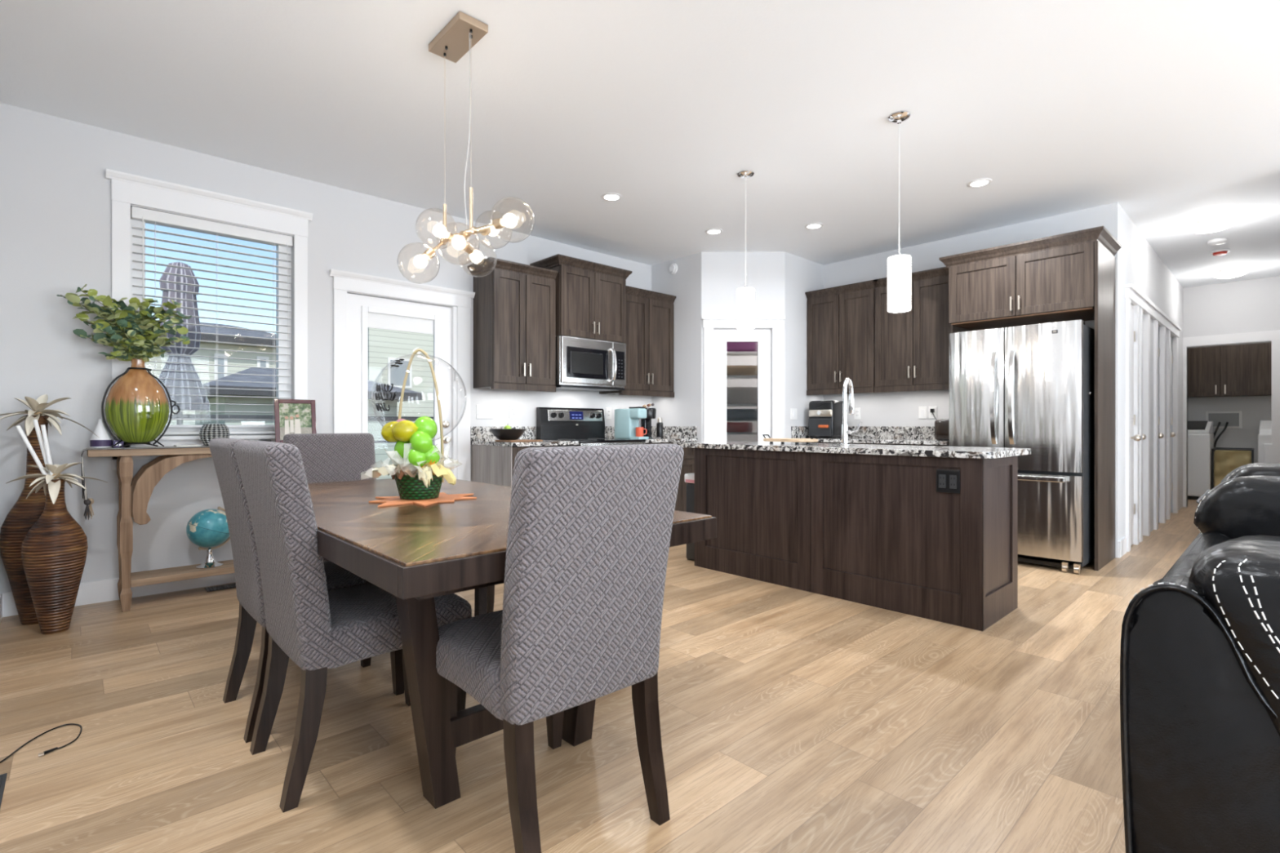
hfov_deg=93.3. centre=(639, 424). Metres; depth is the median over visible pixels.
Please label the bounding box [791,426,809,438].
backsplash
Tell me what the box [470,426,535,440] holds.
backsplash
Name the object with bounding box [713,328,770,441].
door
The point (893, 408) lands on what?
wall
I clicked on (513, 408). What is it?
socket
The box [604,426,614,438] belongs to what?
backsplash
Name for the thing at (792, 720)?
floor
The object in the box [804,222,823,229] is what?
recessed light
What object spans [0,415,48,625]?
floor vase
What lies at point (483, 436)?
countertop
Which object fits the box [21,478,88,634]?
floor vase
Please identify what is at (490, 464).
base cabinet
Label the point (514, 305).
upper cabinet
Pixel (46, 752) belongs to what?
charging cable
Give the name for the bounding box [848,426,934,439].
backsplash
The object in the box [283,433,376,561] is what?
dining chair
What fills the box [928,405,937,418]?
outlet
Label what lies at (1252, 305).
wall
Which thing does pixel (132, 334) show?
bunch
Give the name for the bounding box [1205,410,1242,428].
box
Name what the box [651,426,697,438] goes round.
backsplash
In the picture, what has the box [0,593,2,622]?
baseboard
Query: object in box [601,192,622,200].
recessed light
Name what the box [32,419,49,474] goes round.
stick
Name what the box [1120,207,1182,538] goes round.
wall
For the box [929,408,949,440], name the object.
toaster
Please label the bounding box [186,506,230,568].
desk globe
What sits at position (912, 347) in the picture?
upper cabinet
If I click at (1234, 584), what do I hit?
cushion
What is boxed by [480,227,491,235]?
socket
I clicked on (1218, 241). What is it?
smoke detector
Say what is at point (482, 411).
switch plate
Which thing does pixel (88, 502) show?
table runner
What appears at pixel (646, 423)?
espresso machine
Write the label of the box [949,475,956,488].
socket
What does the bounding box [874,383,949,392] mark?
cabinet valance
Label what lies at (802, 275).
wall
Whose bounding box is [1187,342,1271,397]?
laundry cabinet
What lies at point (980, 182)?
recessed light
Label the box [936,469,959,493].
outlet
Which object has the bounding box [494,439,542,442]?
cutting board
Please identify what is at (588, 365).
microwave
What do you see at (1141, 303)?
closet door
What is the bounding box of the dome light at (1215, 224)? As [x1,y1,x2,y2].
[1185,217,1240,233]
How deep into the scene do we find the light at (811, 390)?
6.18 m
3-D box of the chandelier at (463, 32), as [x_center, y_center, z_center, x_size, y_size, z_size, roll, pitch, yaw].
[-0.694,-1.192,2.633,0.542,1.133,0.651,0,0,-43]
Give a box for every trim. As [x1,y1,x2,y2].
[328,269,475,480]
[701,315,785,442]
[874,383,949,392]
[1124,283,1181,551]
[1182,329,1279,506]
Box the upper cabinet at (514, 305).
[467,257,558,391]
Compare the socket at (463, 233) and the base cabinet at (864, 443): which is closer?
the socket at (463, 233)
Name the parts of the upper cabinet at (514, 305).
door, panel, crown moulding, handle, handle, door, panel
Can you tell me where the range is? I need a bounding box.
[536,407,645,445]
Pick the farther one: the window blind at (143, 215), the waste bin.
the waste bin
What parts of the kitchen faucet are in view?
spout, lever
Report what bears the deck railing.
on the deck
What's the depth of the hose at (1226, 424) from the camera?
8.76 m
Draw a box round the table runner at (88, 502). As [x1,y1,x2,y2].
[80,445,208,519]
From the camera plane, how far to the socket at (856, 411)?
6.36 m
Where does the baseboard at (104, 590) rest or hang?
attached to the wall at (55, 202)
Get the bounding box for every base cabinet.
[471,444,576,487]
[645,441,694,511]
[809,442,863,444]
[863,443,949,446]
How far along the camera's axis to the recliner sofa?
0.81 m
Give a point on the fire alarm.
(1221, 251)
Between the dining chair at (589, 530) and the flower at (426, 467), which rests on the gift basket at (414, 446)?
the flower at (426, 467)
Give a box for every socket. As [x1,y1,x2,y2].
[422,248,435,260]
[446,232,453,243]
[457,231,467,240]
[462,241,474,253]
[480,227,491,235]
[492,217,504,229]
[511,407,515,415]
[855,409,858,417]
[938,474,946,488]
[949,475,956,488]
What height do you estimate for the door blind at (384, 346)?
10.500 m
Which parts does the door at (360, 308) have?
glass frame, knob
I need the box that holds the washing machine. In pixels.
[1187,421,1213,499]
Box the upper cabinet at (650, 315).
[599,285,675,397]
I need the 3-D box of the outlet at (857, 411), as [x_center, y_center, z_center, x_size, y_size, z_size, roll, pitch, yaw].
[2.288,-0.120,6.366,0.009,0.120,0.070,0,0,-43]
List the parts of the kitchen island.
frame, inset panel, inset panel, frame, inset panel, frame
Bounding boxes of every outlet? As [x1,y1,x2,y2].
[605,407,611,418]
[853,408,860,419]
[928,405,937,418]
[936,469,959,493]
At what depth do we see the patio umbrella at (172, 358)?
4.74 m
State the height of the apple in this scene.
0.088 m
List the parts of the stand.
arm, arm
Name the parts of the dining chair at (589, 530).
leg, seat, leg, leg, backrest, leg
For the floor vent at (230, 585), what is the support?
in the floor
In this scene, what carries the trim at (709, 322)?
attached to the wall at (722, 273)
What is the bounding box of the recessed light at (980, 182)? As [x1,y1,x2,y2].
[967,177,991,187]
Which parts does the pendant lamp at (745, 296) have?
lamp shade, cord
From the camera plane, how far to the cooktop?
5.54 m
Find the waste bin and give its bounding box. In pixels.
[684,472,694,560]
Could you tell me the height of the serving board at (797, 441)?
0.066 m
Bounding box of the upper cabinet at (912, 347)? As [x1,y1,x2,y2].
[872,266,951,392]
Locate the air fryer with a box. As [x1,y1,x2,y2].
[808,400,842,438]
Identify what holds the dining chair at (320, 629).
on the floor
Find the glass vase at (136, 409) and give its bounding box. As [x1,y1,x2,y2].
[104,358,169,443]
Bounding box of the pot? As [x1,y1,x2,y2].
[199,423,229,445]
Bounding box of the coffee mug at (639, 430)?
[635,426,646,436]
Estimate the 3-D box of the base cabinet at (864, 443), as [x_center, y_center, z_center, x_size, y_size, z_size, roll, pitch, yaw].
[2.562,0.611,5.584,0.664,0.879,0.758,0,0,-43]
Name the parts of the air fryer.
drawer, handle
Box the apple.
[503,423,511,428]
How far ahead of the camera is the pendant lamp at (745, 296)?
4.19 m
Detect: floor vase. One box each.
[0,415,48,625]
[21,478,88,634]
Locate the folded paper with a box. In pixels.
[173,444,200,446]
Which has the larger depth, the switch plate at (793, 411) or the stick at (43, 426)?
the switch plate at (793, 411)
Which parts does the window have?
sill, head casing, frame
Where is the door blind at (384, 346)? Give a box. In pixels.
[368,312,433,471]
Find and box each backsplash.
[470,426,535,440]
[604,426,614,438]
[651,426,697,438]
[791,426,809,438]
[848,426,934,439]
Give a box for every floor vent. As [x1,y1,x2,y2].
[0,773,7,808]
[204,582,235,591]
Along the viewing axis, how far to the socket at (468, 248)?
2.79 m
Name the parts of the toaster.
power cord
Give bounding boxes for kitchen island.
[694,448,1017,631]
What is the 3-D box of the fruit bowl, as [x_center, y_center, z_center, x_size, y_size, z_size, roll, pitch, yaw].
[-1.092,0.077,4.998,0.300,0.090,0.300,0,0,-43]
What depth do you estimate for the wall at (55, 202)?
3.60 m
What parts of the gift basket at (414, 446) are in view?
handle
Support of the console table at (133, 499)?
on the floor
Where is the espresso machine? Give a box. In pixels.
[638,408,661,439]
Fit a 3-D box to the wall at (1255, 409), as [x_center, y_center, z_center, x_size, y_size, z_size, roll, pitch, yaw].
[8.004,-0.355,8.147,1.820,2.810,3.400,0,0,-43]
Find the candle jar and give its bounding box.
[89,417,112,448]
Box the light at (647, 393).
[618,389,674,397]
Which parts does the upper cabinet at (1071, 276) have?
panel, panel, door, handle, handle, underside panel, crown moulding, panel, door, panel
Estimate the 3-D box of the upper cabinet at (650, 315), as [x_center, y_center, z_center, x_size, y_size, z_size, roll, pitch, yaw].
[-0.017,-0.828,6.286,0.740,1.070,0.382,0,0,-43]
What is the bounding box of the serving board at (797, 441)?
[762,434,819,444]
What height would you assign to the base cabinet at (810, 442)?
0.879 m
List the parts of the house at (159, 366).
pane, pane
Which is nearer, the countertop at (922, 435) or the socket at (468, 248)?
the socket at (468, 248)
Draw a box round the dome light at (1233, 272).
[1209,267,1252,278]
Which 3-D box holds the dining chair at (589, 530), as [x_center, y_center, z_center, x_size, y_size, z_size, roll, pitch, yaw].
[-0.248,0.550,1.659,0.478,1.000,0.605,0,0,-41]
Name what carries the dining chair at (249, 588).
on the floor
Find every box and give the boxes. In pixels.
[112,440,123,447]
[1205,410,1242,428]
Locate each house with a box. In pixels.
[145,320,275,425]
[195,367,422,479]
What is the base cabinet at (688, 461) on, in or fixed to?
on the floor
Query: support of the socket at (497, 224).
attached to the chandelier at (463, 32)
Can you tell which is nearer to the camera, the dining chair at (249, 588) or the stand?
the dining chair at (249, 588)
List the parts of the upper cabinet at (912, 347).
panel, door, handle, crown moulding, handle, door, panel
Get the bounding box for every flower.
[0,394,99,438]
[6,462,106,503]
[417,459,435,479]
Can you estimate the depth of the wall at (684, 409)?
6.32 m
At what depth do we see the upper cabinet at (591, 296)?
5.55 m
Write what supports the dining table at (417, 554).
on the floor
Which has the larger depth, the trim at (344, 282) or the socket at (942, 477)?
the trim at (344, 282)
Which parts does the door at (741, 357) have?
pane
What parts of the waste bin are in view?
lid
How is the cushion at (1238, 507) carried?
on the recliner sofa
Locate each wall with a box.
[0,102,651,593]
[651,252,701,442]
[701,252,785,442]
[785,252,823,442]
[823,202,1120,557]
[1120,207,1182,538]
[1182,275,1279,502]
[1187,395,1271,462]
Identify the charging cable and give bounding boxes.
[0,723,82,763]
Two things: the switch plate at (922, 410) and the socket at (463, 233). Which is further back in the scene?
the switch plate at (922, 410)
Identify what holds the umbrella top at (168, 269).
attached to the patio umbrella at (172, 358)
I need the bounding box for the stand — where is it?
[101,367,179,447]
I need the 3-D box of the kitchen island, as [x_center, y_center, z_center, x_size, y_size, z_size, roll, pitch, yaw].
[1.282,0.611,3.995,0.585,0.879,1.975,0,0,-43]
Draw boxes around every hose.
[1213,422,1220,437]
[1213,422,1228,451]
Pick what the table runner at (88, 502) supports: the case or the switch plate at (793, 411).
the case
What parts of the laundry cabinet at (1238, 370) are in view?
panel, door, door, panel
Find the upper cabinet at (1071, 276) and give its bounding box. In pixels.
[938,226,1121,570]
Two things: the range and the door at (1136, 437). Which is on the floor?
the range
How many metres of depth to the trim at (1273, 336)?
7.34 m
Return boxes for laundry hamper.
[1211,447,1253,488]
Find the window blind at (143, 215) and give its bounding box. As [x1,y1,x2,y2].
[131,206,292,435]
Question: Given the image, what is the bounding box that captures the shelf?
[130,560,235,586]
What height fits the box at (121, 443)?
0.041 m
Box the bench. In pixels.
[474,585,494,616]
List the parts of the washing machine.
lid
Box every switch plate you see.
[475,404,493,418]
[790,408,797,419]
[918,406,926,418]
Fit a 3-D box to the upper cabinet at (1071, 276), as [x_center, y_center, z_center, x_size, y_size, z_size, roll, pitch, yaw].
[3.161,-0.182,4.937,0.678,2.465,1.120,0,0,-43]
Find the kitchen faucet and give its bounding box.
[840,377,862,444]
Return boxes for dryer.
[1257,420,1271,462]
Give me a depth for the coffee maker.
5.90 m
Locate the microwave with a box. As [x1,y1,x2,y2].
[554,335,626,391]
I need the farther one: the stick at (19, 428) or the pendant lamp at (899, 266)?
the pendant lamp at (899, 266)
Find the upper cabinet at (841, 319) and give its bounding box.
[804,279,877,395]
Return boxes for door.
[346,293,451,471]
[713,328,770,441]
[1130,304,1141,545]
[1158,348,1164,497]
[1170,337,1175,512]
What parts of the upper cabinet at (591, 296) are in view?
door, panel, crown moulding, handle, handle, door, panel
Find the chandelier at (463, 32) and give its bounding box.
[396,11,534,284]
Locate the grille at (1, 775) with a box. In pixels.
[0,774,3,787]
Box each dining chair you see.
[208,438,404,742]
[233,440,471,813]
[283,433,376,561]
[435,443,684,852]
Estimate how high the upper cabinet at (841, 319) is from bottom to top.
1.090 m
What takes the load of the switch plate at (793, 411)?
attached to the wall at (802, 275)
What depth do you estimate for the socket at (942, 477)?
3.20 m
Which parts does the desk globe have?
meridian arm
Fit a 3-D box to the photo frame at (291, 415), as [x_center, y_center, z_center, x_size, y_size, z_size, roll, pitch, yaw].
[-2.350,-0.022,4.119,0.250,0.303,0.089,0,0,-43]
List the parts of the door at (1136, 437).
raised panel, knob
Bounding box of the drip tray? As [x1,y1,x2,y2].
[630,436,648,439]
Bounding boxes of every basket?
[371,348,466,499]
[395,471,442,499]
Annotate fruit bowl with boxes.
[489,428,526,439]
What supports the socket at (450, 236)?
attached to the chandelier at (463, 32)
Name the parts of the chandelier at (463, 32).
glass globe, bulb, glass globe, arm, bulb, stem, glass globe, ceiling plate, bulb, stem, arm, bulb, glass globe, arm, bulb, bulb, glass globe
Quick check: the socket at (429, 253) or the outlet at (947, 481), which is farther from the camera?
the outlet at (947, 481)
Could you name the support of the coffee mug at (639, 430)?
on the coffee maker
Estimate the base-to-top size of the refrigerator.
1.790 m
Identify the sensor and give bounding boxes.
[454,371,457,381]
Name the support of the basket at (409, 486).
attached to the gift basket at (414, 446)
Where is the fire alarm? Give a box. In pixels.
[1210,248,1229,256]
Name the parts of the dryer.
door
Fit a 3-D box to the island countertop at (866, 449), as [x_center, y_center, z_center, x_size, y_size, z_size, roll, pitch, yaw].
[1.262,0.153,4.069,0.725,0.034,2.200,0,0,-43]
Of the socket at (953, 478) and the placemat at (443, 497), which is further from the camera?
the socket at (953, 478)
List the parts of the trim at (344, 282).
head casing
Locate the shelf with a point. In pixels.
(184, 572)
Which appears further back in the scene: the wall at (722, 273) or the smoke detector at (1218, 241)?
the wall at (722, 273)
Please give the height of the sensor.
0.080 m
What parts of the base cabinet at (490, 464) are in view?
panel, drawer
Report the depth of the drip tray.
5.82 m
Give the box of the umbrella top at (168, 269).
[159,262,199,294]
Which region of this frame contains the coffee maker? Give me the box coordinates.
[614,406,648,439]
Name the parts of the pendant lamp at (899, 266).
lamp shade, cord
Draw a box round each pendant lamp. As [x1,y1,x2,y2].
[736,170,755,329]
[887,111,911,312]
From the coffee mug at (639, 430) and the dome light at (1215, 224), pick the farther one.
the coffee mug at (639, 430)
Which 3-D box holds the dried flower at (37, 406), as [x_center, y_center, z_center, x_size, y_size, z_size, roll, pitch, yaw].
[-3.193,-0.046,3.215,0.401,0.244,0.406,0,0,7]
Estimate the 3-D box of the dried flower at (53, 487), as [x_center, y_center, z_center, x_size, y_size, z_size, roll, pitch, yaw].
[-2.962,0.294,3.107,0.334,0.199,0.332,0,0,27]
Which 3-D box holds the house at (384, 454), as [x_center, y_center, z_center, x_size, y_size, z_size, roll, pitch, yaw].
[-8.152,1.125,14.241,4.100,4.850,4.850,0,0,-43]
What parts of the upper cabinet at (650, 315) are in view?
panel, door, crown moulding, panel, door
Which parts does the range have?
knob, knob, control panel, knob, knob, trim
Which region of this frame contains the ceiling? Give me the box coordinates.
[0,0,1279,288]
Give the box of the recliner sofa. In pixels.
[1120,462,1279,852]
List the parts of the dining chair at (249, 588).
backrest, leg, leg, seat, leg, leg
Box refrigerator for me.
[949,320,1094,573]
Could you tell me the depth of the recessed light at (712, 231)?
5.48 m
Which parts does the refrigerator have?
door, handle, handle, handle, door, freezer drawer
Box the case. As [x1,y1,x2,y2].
[258,439,271,441]
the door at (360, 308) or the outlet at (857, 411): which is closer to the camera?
the door at (360, 308)
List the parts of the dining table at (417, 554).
leg, edge frame, leg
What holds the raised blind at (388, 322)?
attached to the door at (360, 308)
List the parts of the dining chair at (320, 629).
leg, backrest, leg, seat, leg, leg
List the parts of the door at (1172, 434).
raised panel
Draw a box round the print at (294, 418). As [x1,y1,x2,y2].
[279,403,311,439]
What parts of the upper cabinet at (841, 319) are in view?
panel, door, handle, crown moulding, panel, door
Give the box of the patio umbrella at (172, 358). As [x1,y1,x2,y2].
[157,262,209,425]
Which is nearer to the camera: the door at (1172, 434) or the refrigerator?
the refrigerator
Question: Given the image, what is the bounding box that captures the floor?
[0,499,1199,852]
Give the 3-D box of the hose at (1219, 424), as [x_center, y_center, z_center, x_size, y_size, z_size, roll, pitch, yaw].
[8.376,0.238,8.806,0.128,0.526,0.036,0,0,28]
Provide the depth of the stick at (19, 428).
3.02 m
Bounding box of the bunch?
[57,284,191,362]
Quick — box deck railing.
[168,413,433,443]
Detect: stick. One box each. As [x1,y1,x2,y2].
[15,425,47,479]
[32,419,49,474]
[40,424,53,475]
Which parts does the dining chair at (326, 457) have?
backrest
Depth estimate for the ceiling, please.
3.36 m
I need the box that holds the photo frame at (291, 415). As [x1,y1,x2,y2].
[273,399,316,443]
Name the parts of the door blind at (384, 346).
pane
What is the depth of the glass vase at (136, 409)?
3.50 m
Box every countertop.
[470,426,578,446]
[604,426,697,443]
[673,440,1031,458]
[791,426,949,444]
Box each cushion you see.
[1188,534,1279,736]
[1193,475,1279,538]
[1220,462,1279,483]
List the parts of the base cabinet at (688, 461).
drawer, panel, panel, door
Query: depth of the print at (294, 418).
4.10 m
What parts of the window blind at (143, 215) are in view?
rail, pull cord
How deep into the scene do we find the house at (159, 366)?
16.68 m
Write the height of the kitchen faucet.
0.459 m
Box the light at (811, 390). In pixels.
[806,386,874,395]
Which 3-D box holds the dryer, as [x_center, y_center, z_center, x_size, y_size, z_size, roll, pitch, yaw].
[8.641,0.480,7.986,0.668,1.080,0.655,0,0,-43]
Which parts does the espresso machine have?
water tank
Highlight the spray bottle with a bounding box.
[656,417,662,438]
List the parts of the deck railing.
rail, rail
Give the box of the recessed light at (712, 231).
[705,228,723,234]
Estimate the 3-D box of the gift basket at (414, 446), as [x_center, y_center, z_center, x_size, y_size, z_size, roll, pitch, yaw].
[-0.870,-0.007,2.361,0.368,0.576,0.360,0,0,-1]
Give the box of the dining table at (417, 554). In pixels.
[307,478,716,808]
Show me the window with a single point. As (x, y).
(127, 189)
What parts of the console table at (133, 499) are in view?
leg, leg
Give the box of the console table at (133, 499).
[86,446,235,612]
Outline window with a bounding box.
[106,168,313,470]
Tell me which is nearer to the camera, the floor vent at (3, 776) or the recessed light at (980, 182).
the floor vent at (3, 776)
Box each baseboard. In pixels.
[0,573,235,617]
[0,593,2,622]
[1117,537,1126,558]
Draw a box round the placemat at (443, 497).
[368,492,476,506]
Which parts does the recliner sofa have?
panel, panel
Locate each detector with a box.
[668,262,677,274]
[1207,238,1227,245]
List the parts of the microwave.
door, handle, control panel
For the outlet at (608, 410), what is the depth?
6.25 m
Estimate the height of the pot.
0.138 m
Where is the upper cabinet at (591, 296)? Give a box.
[529,253,632,343]
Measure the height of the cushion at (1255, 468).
0.464 m
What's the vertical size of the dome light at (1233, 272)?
0.089 m
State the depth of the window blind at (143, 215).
3.97 m
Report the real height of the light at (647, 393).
0.055 m
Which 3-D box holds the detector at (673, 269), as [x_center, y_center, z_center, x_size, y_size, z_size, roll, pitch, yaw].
[0.348,-1.660,6.423,0.030,0.116,0.116,0,0,-43]
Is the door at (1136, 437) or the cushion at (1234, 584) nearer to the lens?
the cushion at (1234, 584)
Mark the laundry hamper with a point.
(1224, 460)
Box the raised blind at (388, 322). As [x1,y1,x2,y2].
[368,312,433,334]
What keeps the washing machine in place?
on the floor
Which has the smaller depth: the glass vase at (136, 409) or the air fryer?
the glass vase at (136, 409)
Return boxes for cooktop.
[541,438,645,443]
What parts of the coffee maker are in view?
handle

